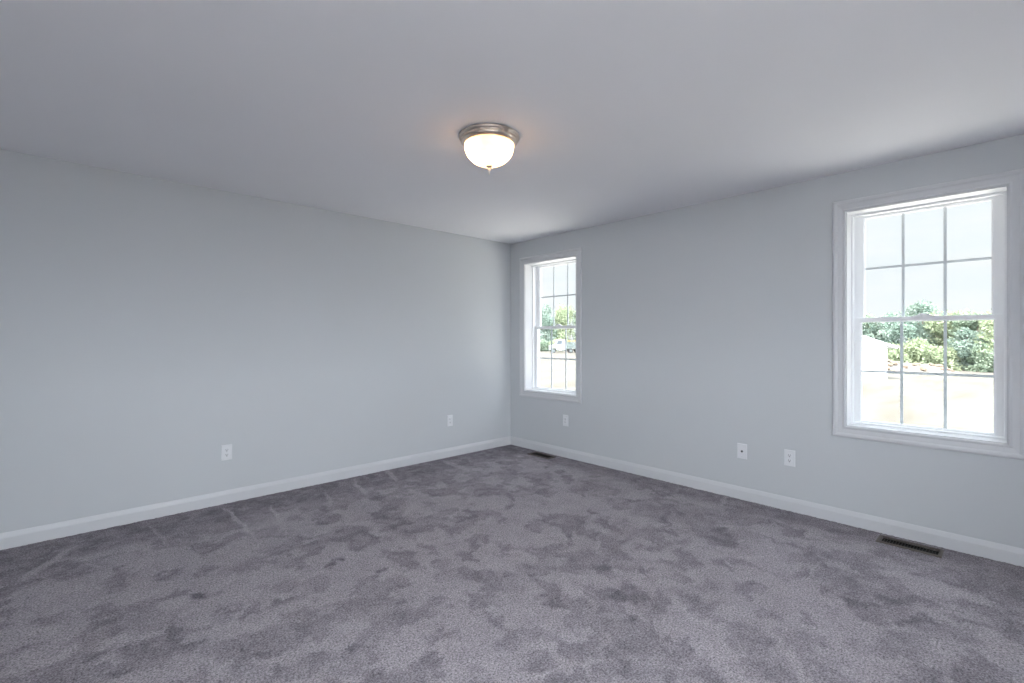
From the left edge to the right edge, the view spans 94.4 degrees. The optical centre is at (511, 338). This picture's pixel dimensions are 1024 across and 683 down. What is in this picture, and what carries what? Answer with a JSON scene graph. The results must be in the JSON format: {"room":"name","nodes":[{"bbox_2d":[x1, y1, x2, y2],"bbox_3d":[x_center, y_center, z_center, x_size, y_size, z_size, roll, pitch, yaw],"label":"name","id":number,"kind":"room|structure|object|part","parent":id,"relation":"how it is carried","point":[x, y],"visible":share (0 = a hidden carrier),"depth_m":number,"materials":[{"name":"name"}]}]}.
{"room":"empty bedroom","nodes":[
{"label":"empty bedroom","id":0,"kind":"room"},
{"bbox_2d":[0,149,510,532],"bbox_3d":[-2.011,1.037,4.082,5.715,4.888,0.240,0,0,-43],"label":"wall","id":1,"kind":"structure","parent":0,"point":[149,326],"depth_m":3.63,"materials":[{"name":"paint"}]},
{"bbox_2d":[221,444,231,460],"bbox_3d":[-2.230,0.887,3.706,0.074,0.120,0.009,0,0,-43],"label":"wall outlet","id":2,"kind":"object","parent":1,"relation":"attached to","point":[226,450],"visible":1,"depth_m":3.70,"materials":[{"name":"white plastic"}]},
{"bbox_2d":[0,436,510,549],"bbox_3d":[-1.924,1.234,3.989,5.235,0.101,0.014,0,0,-43],"label":"baseboard","id":3,"kind":"structure","parent":1,"relation":"attached to","point":[22,537],"depth_m":3.64,"materials":[{"name":"white paint"}]},
{"bbox_2d":[447,415,452,426],"bbox_3d":[-0.674,0.889,5.160,0.074,0.120,0.009,0,0,-43],"label":"wall outlet","id":4,"kind":"object","parent":1,"relation":"attached to","point":[449,417],"visible":1,"depth_m":5.15,"materials":[{"name":"white plastic"}]},
{"bbox_2d":[0,0,1023,243],"bbox_3d":[-0.039,-1.282,1.972,5.235,0.250,5.535,0,0,-43],"label":"ceiling","id":5,"kind":"structure","parent":0,"point":[619,110],"depth_m":2.22,"materials":[{"name":"paint"}]},
{"bbox_2d":[459,123,519,174],"bbox_3d":[-0.130,-1.048,2.710,0.347,0.219,0.347,0,0,-43],"label":"ceiling lamp","id":6,"kind":"object","parent":5,"relation":"attached to","point":[487,145],"visible":1,"depth_m":2.61,"materials":[{"name":"white glass"}]},
{"bbox_3d":[-0.130,-1.050,2.710,0.281,0.123,0.281,0,0,-43],"label":"lamp shade","id":7,"kind":"part","parent":6,"relation":"part of","materials":[{"name":"white glass"}]},
{"bbox_2d":[511,134,1023,548],"bbox_3d":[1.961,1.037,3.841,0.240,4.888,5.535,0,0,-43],"label":"wall","id":8,"kind":"structure","parent":0,"point":[707,326],"depth_m":3.77,"materials":[{"name":"paint"}]},
{"bbox_2d":[519,248,581,403],"bbox_3d":[0.496,-0.140,5.393,0.258,1.640,0.931,0,0,-43],"label":"window","id":9,"kind":"structure","parent":8,"relation":"in","point":[530,268],"depth_m":5.60,"materials":[{"name":"white paint"}]},
{"bbox_3d":[0.546,-0.140,5.440,0.120,1.485,0.776,0,0,-43],"label":"frame","id":10,"kind":"part","parent":9,"relation":"part of","materials":[{"name":"white plastic"}]},
{"bbox_3d":[0.536,0.222,5.430,0.030,0.744,0.752,0,0,-43],"label":"sash","id":11,"kind":"part","parent":9,"relation":"part of","materials":[{"name":"white plastic"}]},
{"bbox_3d":[0.563,-0.497,5.456,0.030,0.751,0.752,0,0,-43],"label":"sash","id":12,"kind":"part","parent":9,"relation":"part of","materials":[{"name":"white plastic"}]},
{"bbox_2d":[538,329,575,389],"bbox_3d":[0.535,0.227,5.430,0.004,0.688,0.652,0,0,-43],"label":"grille","id":13,"kind":"object","parent":9,"relation":"attached to","point":[551,358],"depth_m":5.47,"materials":[{"name":"white plastic"}]},
{"bbox_2d":[541,264,575,325],"bbox_3d":[0.562,-0.497,5.455,0.004,0.708,0.632,0,0,-43],"label":"grille","id":14,"kind":"object","parent":9,"relation":"attached to","point":[551,265],"depth_m":5.53,"materials":[{"name":"white plastic"}]},
{"bbox_2d":[563,415,567,425],"bbox_3d":[0.579,0.884,5.137,0.009,0.120,0.074,0,0,-43],"label":"wall outlet","id":15,"kind":"object","parent":8,"relation":"attached to","point":[565,417],"visible":1,"depth_m":5.13,"materials":[{"name":"white plastic"}]},
{"bbox_2d":[737,443,746,458],"bbox_3d":[1.836,0.897,3.785,0.018,0.120,0.074,0,0,-43],"label":"cable plate","id":16,"kind":"object","parent":8,"relation":"attached to","point":[741,448],"visible":1,"depth_m":3.79,"materials":[{"name":"white plastic"}]},
{"bbox_2d":[511,436,1023,566],"bbox_3d":[1.873,1.234,3.749,0.014,0.101,5.520,0,0,-43],"label":"baseboard","id":17,"kind":"structure","parent":8,"relation":"attached to","point":[960,543],"depth_m":3.42,"materials":[{"name":"white paint"}]},
{"bbox_2d":[784,449,794,466],"bbox_3d":[2.073,0.889,3.539,0.009,0.120,0.074,0,0,-43],"label":"wall outlet","id":18,"kind":"object","parent":8,"relation":"attached to","point":[789,455],"visible":1,"depth_m":3.54,"materials":[{"name":"white plastic"}]},
{"bbox_2d":[832,168,1023,459],"bbox_3d":[2.660,-0.140,3.077,0.258,1.640,0.931,0,0,-43],"label":"window","id":19,"kind":"structure","parent":8,"relation":"in","point":[1007,202],"depth_m":3.02,"materials":[{"name":"white paint"}]},
{"bbox_3d":[2.688,0.581,3.103,0.006,0.006,0.240,0,0,-43],"label":"lift rail","id":20,"kind":"part","parent":19,"relation":"part of","materials":[{"name":"white plastic"}]},
{"bbox_2d":[865,207,990,316],"bbox_3d":[2.726,-0.497,3.139,0.004,0.708,0.632,0,0,-43],"label":"grille","id":21,"kind":"object","parent":19,"relation":"attached to","point":[944,262],"depth_m":3.14,"materials":[{"name":"white plastic"}]},
{"bbox_2d":[862,321,993,427],"bbox_3d":[2.699,0.227,3.114,0.004,0.688,0.652,0,0,-43],"label":"grille","id":22,"kind":"object","parent":19,"relation":"attached to","point":[945,374],"depth_m":3.15,"materials":[{"name":"white plastic"}]},
{"bbox_3d":[2.710,-0.140,3.124,0.120,1.485,0.776,0,0,-43],"label":"frame","id":23,"kind":"part","parent":19,"relation":"part of","materials":[{"name":"white plastic"}]},
{"bbox_3d":[2.700,0.222,3.114,0.030,0.744,0.752,0,0,-43],"label":"sash","id":24,"kind":"part","parent":19,"relation":"part of","materials":[{"name":"white plastic"}]},
{"bbox_3d":[2.727,-0.497,3.139,0.030,0.751,0.752,0,0,-43],"label":"sash","id":25,"kind":"part","parent":19,"relation":"part of","materials":[{"name":"white plastic"}]},
{"bbox_3d":[-0.039,1.412,1.972,5.235,0.238,5.535,0,0,-43],"label":"floor","id":26,"kind":"structure","parent":0,"visible":0},
{"bbox_2d":[0,445,1023,682],"bbox_3d":[-0.039,1.281,1.972,5.235,0.005,5.535,0,0,-43],"label":"carpet","id":27,"kind":"object","parent":26,"relation":"on","point":[503,564],"visible":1,"depth_m":2.40,"materials":[{"name":"grey carpet"}]},
{"bbox_2d":[527,451,555,458],"bbox_3d":[0.325,1.282,5.210,0.132,0.018,0.310,0,0,-43],"label":"floor vent","id":28,"kind":"object","parent":26,"relation":"in","point":[538,454],"visible":1,"depth_m":5.21,"materials":[{"name":"black metal"}]},
{"bbox_2d":[876,535,943,557],"bbox_3d":[2.455,1.282,2.931,0.132,0.018,0.310,0,0,-43],"label":"floor vent","id":29,"kind":"object","parent":26,"relation":"in","point":[927,550],"visible":1,"depth_m":2.93,"materials":[{"name":"metal"}]},
{"label":"outside","id":30,"kind":"structure","parent":0,"visible":0},
{"bbox_2d":[540,347,993,432],"bbox_3d":[59.409,3.181,82.889,320.000,0.001,280.000,0,0,-43],"label":"ground","id":31,"kind":"structure","parent":30,"point":[970,400],"depth_m":26.69,"materials":[{"name":"white"}]},
{"bbox_2d":[540,339,548,350],"bbox_3d":[7.079,1.376,123.599,5.780,3.674,6.347,0,0,24],"label":"leafy shrub","id":32,"kind":"object","parent":31,"relation":"on","point":[544,346],"visible":0.48,"depth_m":122.14,"materials":[{"name":"green plant"}]},
{"bbox_2d":[540,303,558,343],"bbox_3d":[9.202,-3.307,129.791,7.959,12.987,8.213,0,0,28],"label":"leafy tree","id":33,"kind":"object","parent":31,"relation":"on","point":[546,310],"visible":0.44,"depth_m":127.97,"materials":[{"name":"green plant"}]},
{"bbox_2d":[548,338,567,350],"bbox_3d":[11.972,1.396,123.500,5.523,3.612,5.562,0,0,-33],"label":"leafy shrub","id":34,"kind":"object","parent":31,"relation":"on","point":[555,339],"visible":0.16,"depth_m":122.81,"materials":[{"name":"green plant"}]},
{"bbox_2d":[548,339,575,352],"bbox_3d":[12.408,1.621,107.935,8.320,3.120,2.400,0,0,0],"label":"flatbed truck","id":35,"kind":"object","parent":31,"relation":"on","point":[559,344],"visible":0.62,"depth_m":106.84,"materials":[{"name":"grey metal"}]},
{"bbox_2d":[550,303,574,347],"bbox_3d":[13.689,-3.256,129.678,7.878,12.918,7.171,0,0,-29],"label":"leafy tree","id":36,"kind":"object","parent":31,"relation":"on","point":[561,314],"visible":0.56,"depth_m":128.50,"materials":[{"name":"green plant"}]},
{"bbox_2d":[572,311,575,341],"bbox_3d":[19.866,-3.055,129.089,6.703,12.494,7.561,0,0,19],"label":"leafy tree","id":37,"kind":"object","parent":31,"relation":"on","point":[574,314],"visible":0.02,"depth_m":128.67,"materials":[{"name":"green plant"}]},
{"bbox_2d":[862,313,879,334],"bbox_3d":[41.739,-0.013,57.377,5.520,6.400,4.919,0,0,-28],"label":"leafy tree","id":38,"kind":"object","parent":31,"relation":"on","point":[868,315],"visible":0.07,"depth_m":56.25,"materials":[{"name":"green plant"}]},
{"bbox_2d":[862,335,897,378],"bbox_3d":[26.082,1.231,39.521,8.000,3.900,5.100,0,0,0],"label":"storage shed","id":39,"kind":"object","parent":31,"relation":"on","point":[874,352],"visible":0.18,"depth_m":37.27,"materials":[{"name":"white"}]},
{"bbox_2d":[862,312,917,344],"bbox_3d":[43.386,-0.011,54.647,4.978,6.389,5.518,0,0,-10],"label":"leafy tree","id":40,"kind":"object","parent":31,"relation":"on","point":[889,334],"visible":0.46,"depth_m":53.72,"materials":[{"name":"green plant"}]},
{"bbox_2d":[887,342,911,362],"bbox_3d":[40.087,1.753,50.623,3.399,2.889,3.423,0,0,-10],"label":"leafy shrub","id":41,"kind":"object","parent":31,"relation":"on","point":[892,353],"visible":0.42,"depth_m":49.69,"materials":[{"name":"green plant"}]},
{"bbox_2d":[896,337,941,363],"bbox_3d":[42.817,1.456,50.227,4.136,3.491,4.107,0,0,-12],"label":"leafy shrub","id":42,"kind":"object","parent":31,"relation":"on","point":[919,350],"visible":0.73,"depth_m":49.67,"materials":[{"name":"green plant"}]},
{"bbox_2d":[893,299,952,356],"bbox_3d":[50.666,-0.848,58.151,7.084,8.064,6.864,0,0,24],"label":"leafy tree","id":43,"kind":"object","parent":31,"relation":"on","point":[914,309],"visible":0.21,"depth_m":57.57,"materials":[{"name":"green plant"}]},
{"bbox_2d":[887,357,967,373],"bbox_3d":[34.751,2.211,46.020,14.600,2.112,6.400,0,0,0],"label":"dirt mound","id":44,"kind":"object","parent":31,"relation":"on","point":[892,365],"visible":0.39,"depth_m":44.01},
{"bbox_2d":[928,346,965,370],"bbox_3d":[44.483,1.932,48.407,2.974,2.528,2.995,0,0,3],"label":"leafy shrub","id":45,"kind":"object","parent":31,"relation":"on","point":[938,357],"visible":0.71,"depth_m":47.99,"materials":[{"name":"green plant"}]},
{"bbox_2d":[923,309,980,363],"bbox_3d":[50.275,-0.145,54.287,4.996,6.674,6.259,0,0,-38],"label":"leafy tree","id":46,"kind":"object","parent":31,"relation":"on","point":[938,329],"visible":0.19,"depth_m":54.46,"materials":[{"name":"green plant"}]},
{"bbox_2d":[947,327,991,369],"bbox_3d":[46.006,0.931,47.944,3.509,4.503,3.890,0,0,10],"label":"leafy tree","id":47,"kind":"object","parent":31,"relation":"on","point":[963,334],"visible":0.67,"depth_m":47.54,"materials":[{"name":"green plant"}]},
{"bbox_2d":[948,312,990,366],"bbox_3d":[50.108,0.089,51.135,5.344,6.196,4.763,0,0,44],"label":"leafy tree","id":48,"kind":"object","parent":31,"relation":"on","point":[963,323],"visible":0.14,"depth_m":51.49,"materials":[{"name":"green plant"}]},
{"bbox_2d":[964,343,993,371],"bbox_3d":[46.106,1.771,45.949,3.814,2.870,3.474,0,0,-43],"label":"leafy shrub","id":49,"kind":"object","parent":31,"relation":"on","point":[978,356],"visible":0.56,"depth_m":45.67,"materials":[{"name":"green plant"}]},
{"bbox_2d":[974,311,993,359],"bbox_3d":[47.979,0.016,45.360,4.755,6.351,5.956,0,0,-35],"label":"leafy tree","id":50,"kind":"object","parent":31,"relation":"on","point":[990,329],"visible":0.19,"depth_m":46.06,"materials":[{"name":"green plant"}]},
{"bbox_2d":[987,348,993,371],"bbox_3d":[46.651,1.940,44.300,3.356,2.526,3.057,0,0,25],"label":"leafy shrub","id":51,"kind":"object","parent":31,"relation":"on","point":[990,348],"visible":0.05,"depth_m":44.74,"materials":[{"name":"green plant"}]}
]}

